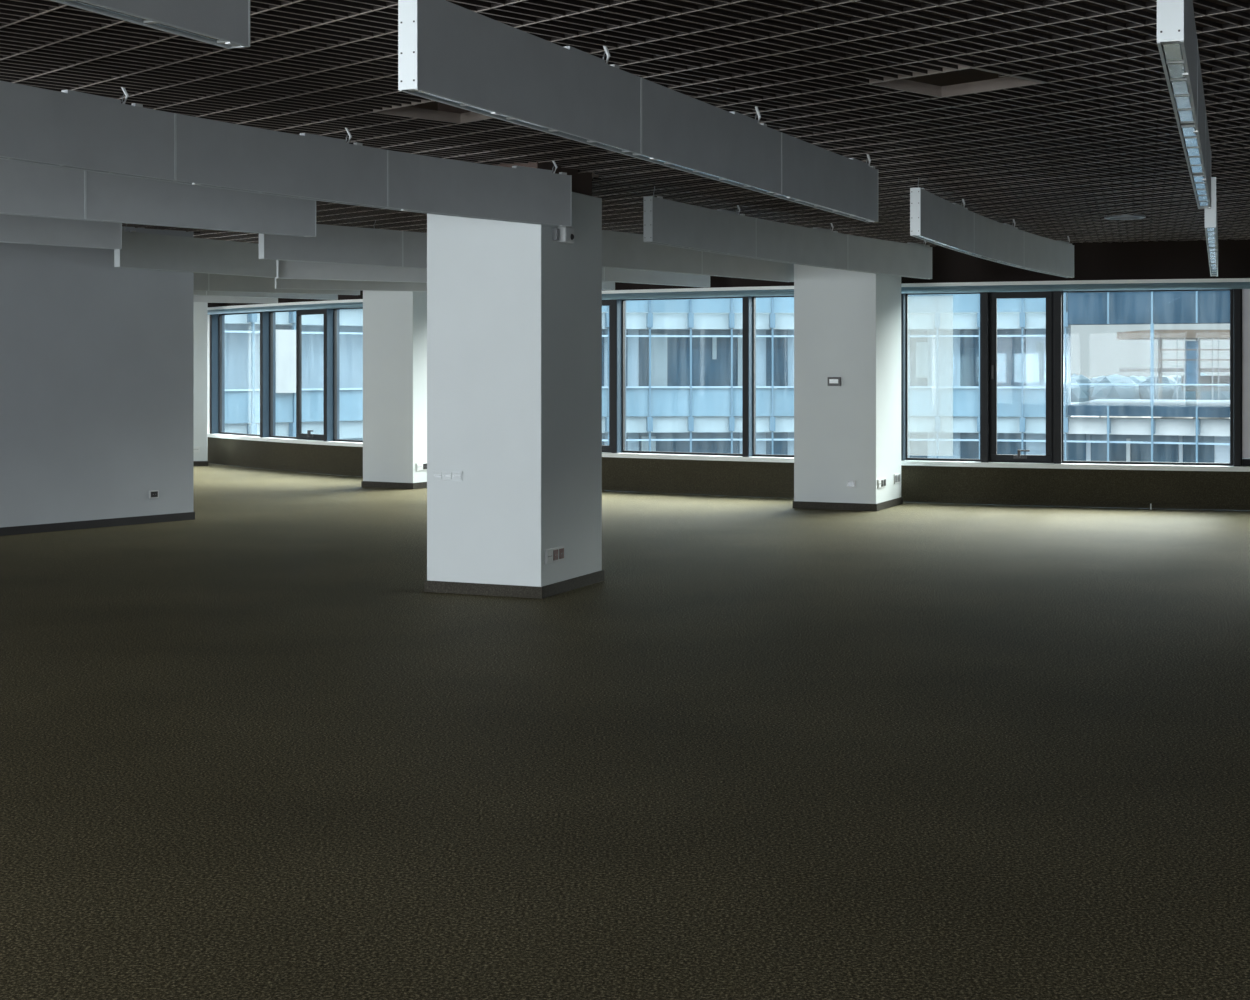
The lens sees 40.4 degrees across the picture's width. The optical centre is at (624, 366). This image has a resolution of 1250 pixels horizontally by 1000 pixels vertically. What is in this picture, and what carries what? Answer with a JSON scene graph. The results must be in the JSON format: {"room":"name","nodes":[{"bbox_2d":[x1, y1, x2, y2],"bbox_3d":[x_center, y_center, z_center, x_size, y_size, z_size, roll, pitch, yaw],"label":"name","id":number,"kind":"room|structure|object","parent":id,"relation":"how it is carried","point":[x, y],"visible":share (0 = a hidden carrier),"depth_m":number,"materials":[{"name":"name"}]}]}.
{"room":"open-plan office","nodes":[
{"label":"open-plan office","id":0,"kind":"room"},
{"bbox_2d":[0,226,192,526],"bbox_3d":[-9.500,-0.250,13.289,0.250,3.900,14.700,0,0,39],"label":"wall","id":1,"kind":"structure","parent":0,"point":[96,356],"depth_m":17.94,"materials":[{"name":"white paint"}]},
{"bbox_2d":[0,512,194,535],"bbox_3d":[-9.495,1.657,13.293,0.274,0.085,14.712,0,0,39],"label":"baseboard","id":2,"kind":"structure","parent":1,"relation":"attached to","point":[39,528],"depth_m":17.95,"materials":[{"name":"plastic"}]},
{"bbox_2d":[149,490,158,498],"bbox_3d":[-5.133,1.387,18.531,0.018,0.085,0.122,0,0,39],"label":"power outlet","id":3,"kind":"object","parent":1,"relation":"attached to","point":[154,493],"visible":1,"depth_m":18.53,"materials":[{"name":"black plastic"}]},
{"bbox_2d":[151,491,157,496],"bbox_3d":[-5.130,1.387,18.528,0.004,0.061,0.088,0,0,39],"label":"socket","id":4,"kind":"object","parent":3,"relation":"attached to","point":[153,493],"depth_m":18.53,"materials":[{"name":"black plastic"}]},
{"bbox_2d":[0,463,1249,999],"bbox_3d":[-1.400,1.825,10.750,25.200,0.250,41.500,0,0,0],"label":"floor","id":5,"kind":"structure","parent":0,"point":[779,750],"depth_m":7.31,"materials":[{"name":"green carpet"}]},
{"bbox_2d":[193,302,207,465],"bbox_3d":[-7.801,-0.250,29.249,1.228,3.900,0.428,0,0,-14],"label":"column","id":6,"kind":"structure","parent":5,"relation":"on","point":[200,310],"depth_m":29.17,"materials":[{"name":"white paint"}]},
{"bbox_2d":[193,446,199,451],"bbox_3d":[-7.367,1.410,29.142,0.150,0.100,0.016,0,0,-14],"label":"power outlet","id":7,"kind":"object","parent":6,"relation":"attached to","point":[195,448],"visible":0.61,"depth_m":29.14,"materials":[{"name":"white plastic"}]},
{"bbox_2d":[361,290,426,488],"bbox_3d":[-3.057,-0.250,24.337,0.911,3.900,1.128,0,0,30],"label":"column","id":8,"kind":"structure","parent":5,"relation":"on","point":[394,322],"depth_m":23.83,"materials":[{"name":"white paint"}]},
{"bbox_2d":[416,462,426,470],"bbox_3d":[-2.854,1.394,23.787,0.017,0.110,0.232,0,0,30],"label":"power outlet","id":9,"kind":"object","parent":8,"relation":"attached to","point":[419,466],"visible":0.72,"depth_m":23.78,"materials":[{"name":"white plastic"}]},
{"bbox_2d":[424,102,603,598],"bbox_3d":[-0.841,-0.250,13.188,0.988,3.900,1.136,0,0,23],"label":"column","id":10,"kind":"structure","parent":5,"relation":"on","point":[514,311],"depth_m":12.72,"materials":[{"name":"white paint"}]},
{"bbox_2d":[433,470,462,480],"bbox_3d":[-1.332,0.818,12.787,0.250,0.075,0.010,0,0,23],"label":"blank plate","id":11,"kind":"object","parent":10,"relation":"attached to","point":[437,474],"visible":1,"depth_m":12.79,"materials":[{"name":"white paint"}]},
{"bbox_2d":[434,472,441,478],"bbox_3d":[-1.410,0.818,12.817,0.057,0.054,0.028,0,0,0],"label":"socket","id":12,"kind":"object","parent":11,"relation":"attached to","point":[437,475],"depth_m":12.82,"materials":[{"name":"white plastic"}]},
{"bbox_2d":[444,472,450,478],"bbox_3d":[-1.333,0.818,12.785,0.060,0.054,0.004,0,0,23],"label":"socket","id":13,"kind":"object","parent":11,"relation":"attached to","point":[447,475],"depth_m":12.79,"materials":[{"name":"white plastic"}]},
{"bbox_2d":[454,472,460,479],"bbox_3d":[-1.256,0.818,12.753,0.060,0.054,0.004,0,0,23],"label":"socket","id":14,"kind":"object","parent":11,"relation":"attached to","point":[457,475],"depth_m":12.75,"materials":[{"name":"white plastic"}]},
{"bbox_2d":[545,546,563,563],"bbox_3d":[-0.532,1.399,12.664,0.018,0.106,0.313,0,0,23],"label":"power outlet","id":15,"kind":"object","parent":10,"relation":"attached to","point":[556,554],"visible":1,"depth_m":12.66,"materials":[{"name":"white plastic"}]},
{"bbox_2d":[553,549,557,559],"bbox_3d":[-0.517,1.403,12.688,0.004,0.076,0.075,0,0,23],"label":"socket","id":16,"kind":"object","parent":15,"relation":"attached to","point":[555,551],"depth_m":12.68,"materials":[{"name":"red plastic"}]},
{"bbox_2d":[559,548,563,558],"bbox_3d":[-0.476,1.403,12.784,0.004,0.076,0.075,0,0,23],"label":"socket","id":17,"kind":"object","parent":15,"relation":"attached to","point":[561,550],"depth_m":12.78,"materials":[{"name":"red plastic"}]},
{"bbox_2d":[553,226,573,243],"bbox_3d":[-0.452,-0.995,12.757,0.092,0.121,0.240,0,0,23],"label":"sensor","id":18,"kind":"object","parent":10,"relation":"attached to","point":[560,234],"visible":0.98,"depth_m":12.72,"materials":[{"name":"white plastic"}]},
{"bbox_2d":[793,264,902,510],"bbox_3d":[2.733,-0.250,20.786,1.041,3.900,1.188,0,0,24],"label":"column","id":19,"kind":"structure","parent":5,"relation":"on","point":[847,324],"depth_m":20.28,"materials":[{"name":"white paint"}]},
{"bbox_2d":[828,377,840,385],"bbox_3d":[2.492,0.173,20.246,0.162,0.106,0.022,0,0,24],"label":"wall display","id":20,"kind":"object","parent":19,"relation":"attached to","point":[832,381],"visible":1,"depth_m":20.24,"materials":[{"name":"plastic"}]},
{"bbox_2d":[847,480,855,487],"bbox_3d":[2.685,1.387,20.165,0.110,0.085,0.014,0,0,24],"label":"power outlet","id":21,"kind":"object","parent":19,"relation":"attached to","point":[850,483],"visible":1,"depth_m":20.16,"materials":[{"name":"white plastic"}]},
{"bbox_2d":[848,481,853,486],"bbox_3d":[2.683,1.387,20.160,0.079,0.061,0.004,0,0,24],"label":"socket","id":22,"kind":"object","parent":21,"relation":"attached to","point":[850,483],"depth_m":20.16,"materials":[{"name":"white plastic"}]},
{"bbox_2d":[877,478,885,488],"bbox_3d":[3.041,1.381,20.209,0.018,0.109,0.354,0,0,24],"label":"power outlet","id":23,"kind":"object","parent":19,"relation":"attached to","point":[881,483],"visible":1,"depth_m":20.20,"materials":[{"name":"white plastic"}]},
{"bbox_2d":[894,473,899,483],"bbox_3d":[3.333,1.367,20.869,0.014,0.117,0.236,0,0,24],"label":"power outlet","id":24,"kind":"object","parent":19,"relation":"attached to","point":[896,476],"visible":1,"depth_m":20.89,"materials":[{"name":"white plastic"}]},
{"bbox_2d":[0,0,1249,245],"bbox_3d":[-1.399,-1.530,17.519,25.089,0.061,26.645,0,0,0],"label":"ceiling","id":25,"kind":"structure","parent":0,"point":[316,67],"depth_m":9.32,"materials":[{"name":"grey metal"}]},
{"bbox_2d":[0,214,121,248],"bbox_3d":[-6.439,-1.393,12.609,0.082,0.714,6.156,0,0,40],"label":"light baffle","id":26,"kind":"object","parent":25,"relation":"hanging from","point":[19,229],"visible":0.56,"depth_m":14.48,"materials":[{"name":"grey paint"}]},
{"bbox_2d":[50,0,249,48],"bbox_3d":[-2.030,-1.391,3.815,0.087,0.719,3.762,0,0,25],"label":"light baffle","id":27,"kind":"object","parent":25,"relation":"hanging from","point":[222,23],"visible":1,"depth_m":5.25,"materials":[{"name":"grey paint"}]},
{"bbox_2d":[0,159,315,236],"bbox_3d":[-4.475,-1.391,11.147,0.088,0.719,6.230,0,0,40],"label":"light baffle","id":28,"kind":"object","parent":25,"relation":"hanging from","point":[26,189],"visible":0.71,"depth_m":12.28,"materials":[{"name":"grey paint"}]},
{"bbox_2d":[114,223,276,277],"bbox_3d":[-4.667,-1.393,18.666,0.082,0.714,2.405,0,0,30],"label":"light baffle","id":29,"kind":"object","parent":25,"relation":"hanging from","point":[139,250],"visible":0.93,"depth_m":18.48,"materials":[{"name":"grey paint"}]},
{"bbox_2d":[193,295,277,302],"bbox_3d":[-7.272,-1.393,27.147,3.407,0.714,0.082,0,0,-18],"label":"light baffle","id":30,"kind":"object","parent":25,"relation":"hanging from","point":[196,298],"visible":0.21,"depth_m":27.40,"materials":[{"name":"grey paint"}]},
{"bbox_2d":[193,291,337,299],"bbox_3d":[-6.083,-1.393,24.628,4.571,0.714,0.082,0,0,-44],"label":"light baffle","id":31,"kind":"object","parent":25,"relation":"hanging from","point":[202,293],"visible":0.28,"depth_m":25.35,"materials":[{"name":"grey paint"}]},
{"bbox_2d":[193,273,359,294],"bbox_3d":[-5.685,-1.393,23.160,4.564,0.714,0.082,0,0,-36],"label":"light baffle","id":32,"kind":"object","parent":25,"relation":"hanging from","point":[201,281],"visible":0.31,"depth_m":23.42,"materials":[{"name":"grey paint"}]},
{"bbox_2d":[0,81,571,226],"bbox_3d":[-2.445,-1.391,9.418,0.311,0.719,7.458,0,0,31],"label":"light baffle","id":33,"kind":"object","parent":25,"relation":"hanging from","point":[70,129],"visible":0.95,"depth_m":10.02,"materials":[{"name":"grey paint"}]},
{"bbox_2d":[61,90,120,102],"bbox_3d":[-2.810,-1.421,8.959,0.046,0.022,0.381,0,0,28],"label":"tray","id":34,"kind":"object","parent":33,"relation":"on","point":[70,95],"depth_m":8.88,"materials":[{"name":"grey paint"}]},
{"bbox_2d":[300,133,345,142],"bbox_3d":[-1.878,-1.421,10.576,0.045,0.022,0.380,0,0,31],"label":"tray","id":35,"kind":"object","parent":33,"relation":"on","point":[309,138],"depth_m":10.49,"materials":[{"name":"grey paint"}]},
{"bbox_2d":[512,166,551,172],"bbox_3d":[-0.667,-1.421,12.252,0.045,0.022,0.380,0,0,40],"label":"tray","id":36,"kind":"object","parent":33,"relation":"on","point":[517,169],"depth_m":12.17,"materials":[{"name":"grey paint"}]},
{"bbox_2d":[259,220,426,268],"bbox_3d":[-2.332,-1.393,17.638,0.082,0.714,3.559,0,0,40],"label":"light baffle","id":37,"kind":"object","parent":25,"relation":"hanging from","point":[335,244],"visible":0.46,"depth_m":17.09,"materials":[{"name":"grey paint"}]},
{"bbox_2d":[275,278,426,291],"bbox_3d":[-3.665,-1.393,22.901,2.107,0.714,0.082,0,0,-26],"label":"light baffle","id":38,"kind":"object","parent":25,"relation":"hanging from","point":[279,283],"visible":0.46,"depth_m":22.83,"materials":[{"name":"grey paint"}]},
{"bbox_2d":[276,260,426,282],"bbox_3d":[-3.090,-1.393,20.439,2.268,0.714,0.082,0,0,-31],"label":"light baffle","id":39,"kind":"object","parent":25,"relation":"hanging from","point":[285,269],"visible":0.44,"depth_m":20.26,"materials":[{"name":"grey paint"}]},
{"bbox_2d":[602,281,614,289],"bbox_3d":[-0.723,-1.393,22.124,0.082,0.714,1.794,0,0,39],"label":"light baffle","id":40,"kind":"object","parent":25,"relation":"hanging from","point":[605,285],"visible":0.09,"depth_m":22.71,"materials":[{"name":"grey paint"}]},
{"bbox_2d":[398,0,877,221],"bbox_3d":[0.480,-1.391,9.263,0.093,0.719,6.366,0,0,24],"label":"light baffle","id":41,"kind":"object","parent":25,"relation":"hanging from","point":[449,53],"visible":0.95,"depth_m":7.87,"materials":[{"name":"grey paint"}]},
{"bbox_2d":[408,89,628,151],"bbox_3d":[-0.384,-1.049,7.329,0.884,0.014,1.908,0,0,0],"label":"diffuser","id":42,"kind":"object","parent":41,"relation":"attached to","point":[458,98],"depth_m":7.17,"materials":[{"name":"grey plastic"}]},
{"bbox_2d":[564,46,604,62],"bbox_3d":[-0.190,-1.421,7.768,0.045,0.022,0.380,0,0,24],"label":"tray","id":43,"kind":"object","parent":41,"relation":"on","point":[583,56],"depth_m":7.70,"materials":[{"name":"grey paint"}]},
{"bbox_2d":[631,152,772,192],"bbox_3d":[0.475,-1.049,9.266,0.891,0.014,1.905,0,0,0],"label":"diffuser","id":44,"kind":"object","parent":41,"relation":"attached to","point":[668,159],"depth_m":9.12,"materials":[{"name":"grey plastic"}]},
{"bbox_2d":[774,193,870,220],"bbox_3d":[1.340,-1.049,11.202,0.895,0.014,1.903,0,0,0],"label":"diffuser","id":45,"kind":"object","parent":41,"relation":"attached to","point":[807,199],"depth_m":11.11,"materials":[{"name":"grey plastic"}]},
{"bbox_2d":[849,158,868,165],"bbox_3d":[1.619,-1.421,11.822,0.045,0.022,0.380,0,0,24],"label":"tray","id":46,"kind":"object","parent":41,"relation":"on","point":[856,162],"depth_m":11.75,"materials":[{"name":"grey paint"}]},
{"bbox_2d":[602,267,709,286],"bbox_3d":[-0.279,-1.393,20.506,0.082,0.714,4.182,0,0,40],"label":"light baffle","id":47,"kind":"object","parent":25,"relation":"hanging from","point":[608,274],"visible":0.29,"depth_m":21.19,"materials":[{"name":"grey paint"}]},
{"bbox_2d":[602,230,793,281],"bbox_3d":[0.232,-1.393,18.213,0.082,0.714,6.177,0,0,36],"label":"light baffle","id":48,"kind":"object","parent":25,"relation":"hanging from","point":[622,250],"visible":0.41,"depth_m":18.67,"materials":[{"name":"grey paint"}]},
{"bbox_2d":[324,0,1249,178],"bbox_3d":[-1.400,-2.350,10.450,25.800,0.300,41.500,0,0,0],"label":"grid","id":49,"kind":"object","parent":25,"relation":"attached to","point":[966,75],"depth_m":11.38,"materials":[{"name":"black metal"}]},
{"bbox_2d":[643,186,931,278],"bbox_3d":[1.822,-1.391,17.078,0.228,0.719,6.862,0,0,30],"label":"light baffle","id":50,"kind":"object","parent":25,"relation":"hanging from","point":[666,222],"visible":0.94,"depth_m":16.46,"materials":[{"name":"grey paint"}]},
{"bbox_2d":[717,209,737,213],"bbox_3d":[0.940,-1.421,15.598,0.045,0.022,0.380,0,0,27],"label":"tray","id":51,"kind":"object","parent":50,"relation":"on","point":[722,211],"depth_m":15.51,"materials":[{"name":"grey paint"}]},
{"bbox_2d":[813,227,831,231],"bbox_3d":[2.041,-1.421,17.602,0.046,0.022,0.380,0,0,30],"label":"tray","id":52,"kind":"object","parent":50,"relation":"on","point":[817,229],"depth_m":17.52,"materials":[{"name":"grey paint"}]},
{"bbox_2d":[910,178,1073,277],"bbox_3d":[3.673,-1.391,16.578,0.202,0.719,6.962,0,0,24],"label":"light baffle","id":53,"kind":"object","parent":25,"relation":"hanging from","point":[934,219],"visible":0.95,"depth_m":15.87,"materials":[{"name":"grey paint"}]},
{"bbox_2d":[915,235,969,252],"bbox_3d":[2.719,-1.049,14.466,0.898,0.014,2.117,0,0,0],"label":"diffuser","id":54,"kind":"object","parent":53,"relation":"attached to","point":[940,240],"depth_m":14.49,"materials":[{"name":"grey plastic"}]},
{"bbox_2d":[968,253,1015,265],"bbox_3d":[3.628,-1.049,16.599,0.980,0.014,2.084,0,0,0],"label":"diffuser","id":55,"kind":"object","parent":53,"relation":"attached to","point":[995,257],"depth_m":16.59,"materials":[{"name":"grey plastic"}]},
{"bbox_2d":[1104,214,1145,219],"bbox_3d":[5.000,-1.519,17.000,0.400,0.062,0.400,0,0,0],"label":"ceiling speaker","id":56,"kind":"object","parent":25,"relation":"attached to","point":[1135,216],"visible":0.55,"depth_m":16.96,"materials":[{"name":"grey metal"}]},
{"bbox_2d":[1157,0,1210,208],"bbox_3d":[2.769,-1.391,8.274,0.087,0.719,6.078,0,0,20],"label":"light baffle","id":57,"kind":"object","parent":25,"relation":"hanging from","point":[1177,41],"visible":0.98,"depth_m":6.66,"materials":[{"name":"grey paint"}]},
{"bbox_2d":[1161,41,1193,123],"bbox_3d":[2.081,-1.049,6.372,0.720,0.014,1.867,0,0,0],"label":"diffuser","id":58,"kind":"object","parent":57,"relation":"attached to","point":[1174,57],"depth_m":6.17,"materials":[{"name":"grey plastic"}]},
{"bbox_2d":[1181,123,1202,173],"bbox_3d":[2.767,-1.049,8.276,0.720,0.014,1.867,0,0,0],"label":"diffuser","id":59,"kind":"object","parent":57,"relation":"attached to","point":[1191,141],"depth_m":8.08,"materials":[{"name":"grey plastic"}]},
{"bbox_2d":[1193,174,1208,206],"bbox_3d":[3.453,-1.049,10.180,0.720,0.014,1.867,0,0,0],"label":"diffuser","id":60,"kind":"object","parent":57,"relation":"attached to","point":[1200,182],"depth_m":10.00,"materials":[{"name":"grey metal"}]},
{"bbox_2d":[1205,138,1217,276],"bbox_3d":[5.549,-1.391,16.041,0.087,0.719,7.211,0,0,19],"label":"light baffle","id":61,"kind":"object","parent":25,"relation":"hanging from","point":[1211,229],"visible":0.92,"depth_m":13.49,"materials":[{"name":"grey paint"}]},
{"bbox_2d":[1207,227,1215,247],"bbox_3d":[4.751,-1.049,13.775,0.830,0.014,2.229,0,0,0],"label":"diffuser","id":62,"kind":"object","parent":61,"relation":"attached to","point":[1211,231],"depth_m":13.71,"materials":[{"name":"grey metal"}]},
{"bbox_2d":[1209,248,1215,263],"bbox_3d":[5.547,-1.049,16.042,0.830,0.014,2.229,0,0,0],"label":"diffuser","id":63,"kind":"object","parent":61,"relation":"attached to","point":[1212,251],"depth_m":16.06,"materials":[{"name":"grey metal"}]},
{"bbox_2d":[1211,263,1216,275],"bbox_3d":[6.342,-1.049,18.309,0.830,0.014,2.229,0,0,0],"label":"diffuser","id":64,"kind":"object","parent":61,"relation":"attached to","point":[1213,266],"depth_m":18.31,"materials":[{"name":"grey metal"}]},
{"bbox_2d":[208,433,1249,510],"bbox_3d":[1.001,1.440,24.204,22.125,0.520,2.828,0,0,31],"label":"wall","id":65,"kind":"structure","parent":0,"point":[1162,489],"depth_m":21.28,"materials":[{"name":"paint"}]},
{"bbox_2d":[208,315,209,432],"bbox_3d":[-7.500,0.109,30.527,0.250,2.138,0.630,0,0,-35],"label":"trim","id":66,"kind":"structure","parent":65,"relation":"on","point":[208,315],"depth_m":30.22,"materials":[{"name":"white paint"}]},
{"bbox_2d":[210,312,259,436],"bbox_3d":[-6.660,0.098,29.337,0.247,2.165,1.990,0,0,-36],"label":"window","id":67,"kind":"structure","parent":65,"relation":"on","point":[217,321],"depth_m":30.05,"materials":[{"name":"black metal"}]},
{"bbox_2d":[260,309,323,440],"bbox_3d":[-5.389,0.098,27.830,0.246,2.165,1.957,0,0,-41],"label":"window","id":68,"kind":"structure","parent":65,"relation":"on","point":[267,319],"depth_m":28.45,"materials":[{"name":"black metal"}]},
{"bbox_2d":[324,307,362,442],"bbox_3d":[-4.005,0.098,26.427,1.988,2.165,0.247,0,0,45],"label":"window","id":69,"kind":"structure","parent":65,"relation":"on","point":[331,316],"depth_m":27.04,"materials":[{"name":"black metal"}]},
{"bbox_2d":[602,300,610,451],"bbox_3d":[-0.962,0.098,23.979,2.001,2.165,0.247,0,0,36],"label":"window","id":70,"kind":"structure","parent":65,"relation":"on","point":[605,448],"depth_m":23.47,"materials":[{"name":"black metal"}]},
{"bbox_2d":[611,297,741,455],"bbox_3d":[0.725,0.098,22.916,1.990,2.165,0.247,0,0,32],"label":"window","id":71,"kind":"structure","parent":65,"relation":"on","point":[618,307],"depth_m":23.33,"materials":[{"name":"black metal"}]},
{"bbox_2d":[742,296,793,457],"bbox_3d":[2.523,0.098,21.974,2.075,2.165,0.247,0,0,27],"label":"window","id":72,"kind":"structure","parent":65,"relation":"on","point":[748,303],"depth_m":22.33,"materials":[{"name":"black metal"}]},
{"bbox_2d":[901,292,980,461],"bbox_3d":[3.957,0.098,21.350,1.053,2.165,0.246,0,0,23],"label":"window","id":73,"kind":"structure","parent":65,"relation":"on","point":[904,297],"depth_m":21.42,"materials":[{"name":"clear glass"}]},
{"bbox_2d":[981,291,1053,462],"bbox_3d":[4.861,0.098,21.012,0.876,2.165,0.238,0,0,21],"label":"window","id":74,"kind":"structure","parent":65,"relation":"on","point":[988,299],"depth_m":21.04,"materials":[{"name":"black metal"}]},
{"bbox_2d":[1054,289,1232,465],"bbox_3d":[6.255,0.098,20.550,2.063,2.165,0.239,0,0,18],"label":"window","id":75,"kind":"structure","parent":65,"relation":"on","point":[1058,295],"depth_m":20.74,"materials":[{"name":"clear glass"}]},
{"bbox_2d":[1233,289,1249,466],"bbox_3d":[9.026,0.098,19.940,3.621,2.165,0.241,0,0,11],"label":"window","id":76,"kind":"structure","parent":65,"relation":"on","point":[1241,297],"depth_m":20.23,"materials":[{"name":"black metal"}]},
{"bbox_2d":[208,239,1249,306],"bbox_3d":[1.019,-1.647,24.249,22.082,1.205,2.769,0,0,31],"label":"wall","id":77,"kind":"structure","parent":0,"point":[1170,259],"depth_m":20.61,"materials":[{"name":"paint"}]},
{"bbox_2d":[208,278,1249,314],"bbox_3d":[1.112,-0.968,23.927,21.689,0.090,2.478,0,0,30],"label":"trim","id":78,"kind":"structure","parent":0,"point":[1204,285],"depth_m":21.21,"materials":[{"name":"grey metal"}]},
{"label":"outside","id":79,"kind":"structure","parent":0,"visible":0},
{"bbox_2d":[1071,402,1098,416],"bbox_3d":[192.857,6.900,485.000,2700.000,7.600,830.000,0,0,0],"label":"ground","id":80,"kind":"structure","parent":79,"point":[1071,402],"depth_m":115.07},
{"bbox_2d":[1099,416,1195,417],"bbox_3d":[28.046,3.249,92.068,5.944,2.420,4.450,0,0,0],"label":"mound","id":81,"kind":"object","parent":80,"relation":"on","point":[1099,416],"visible":0.05,"depth_m":90.63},
{"bbox_2d":[1071,373,1229,401],"bbox_3d":[149.386,8.180,470.021,233.809,13.491,48.708,0,0,0],"label":"tree line","id":82,"kind":"object","parent":80,"relation":"on","point":[1079,393],"visible":0.15,"depth_m":454.12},
{"bbox_2d":[1117,330,1229,418],"bbox_3d":[33.407,0.584,100.500,6.629,5.433,7.000,0,0,0],"label":"building","id":83,"kind":"structure","parent":80,"relation":"on","point":[1191,369],"depth_m":97.59,"materials":[{"name":"concrete"}]},
{"bbox_2d":[1198,417,1229,418],"bbox_3d":[34.034,3.197,90.050,7.295,3.845,4.562,0,0,0],"label":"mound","id":84,"kind":"object","parent":80,"relation":"on","point":[1198,417],"visible":0.03,"depth_m":89.96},
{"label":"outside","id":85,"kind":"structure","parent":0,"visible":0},
{"label":"courtyard","id":86,"kind":"object","parent":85,"visible":0},
{"bbox_2d":[225,291,1240,510],"bbox_3d":[3.204,2.130,53.069,79.607,15.260,26.942,0,0,-8],"label":"office building","id":87,"kind":"structure","parent":86,"relation":"on","point":[684,356],"depth_m":58.92,"materials":[{"name":"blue glass"}]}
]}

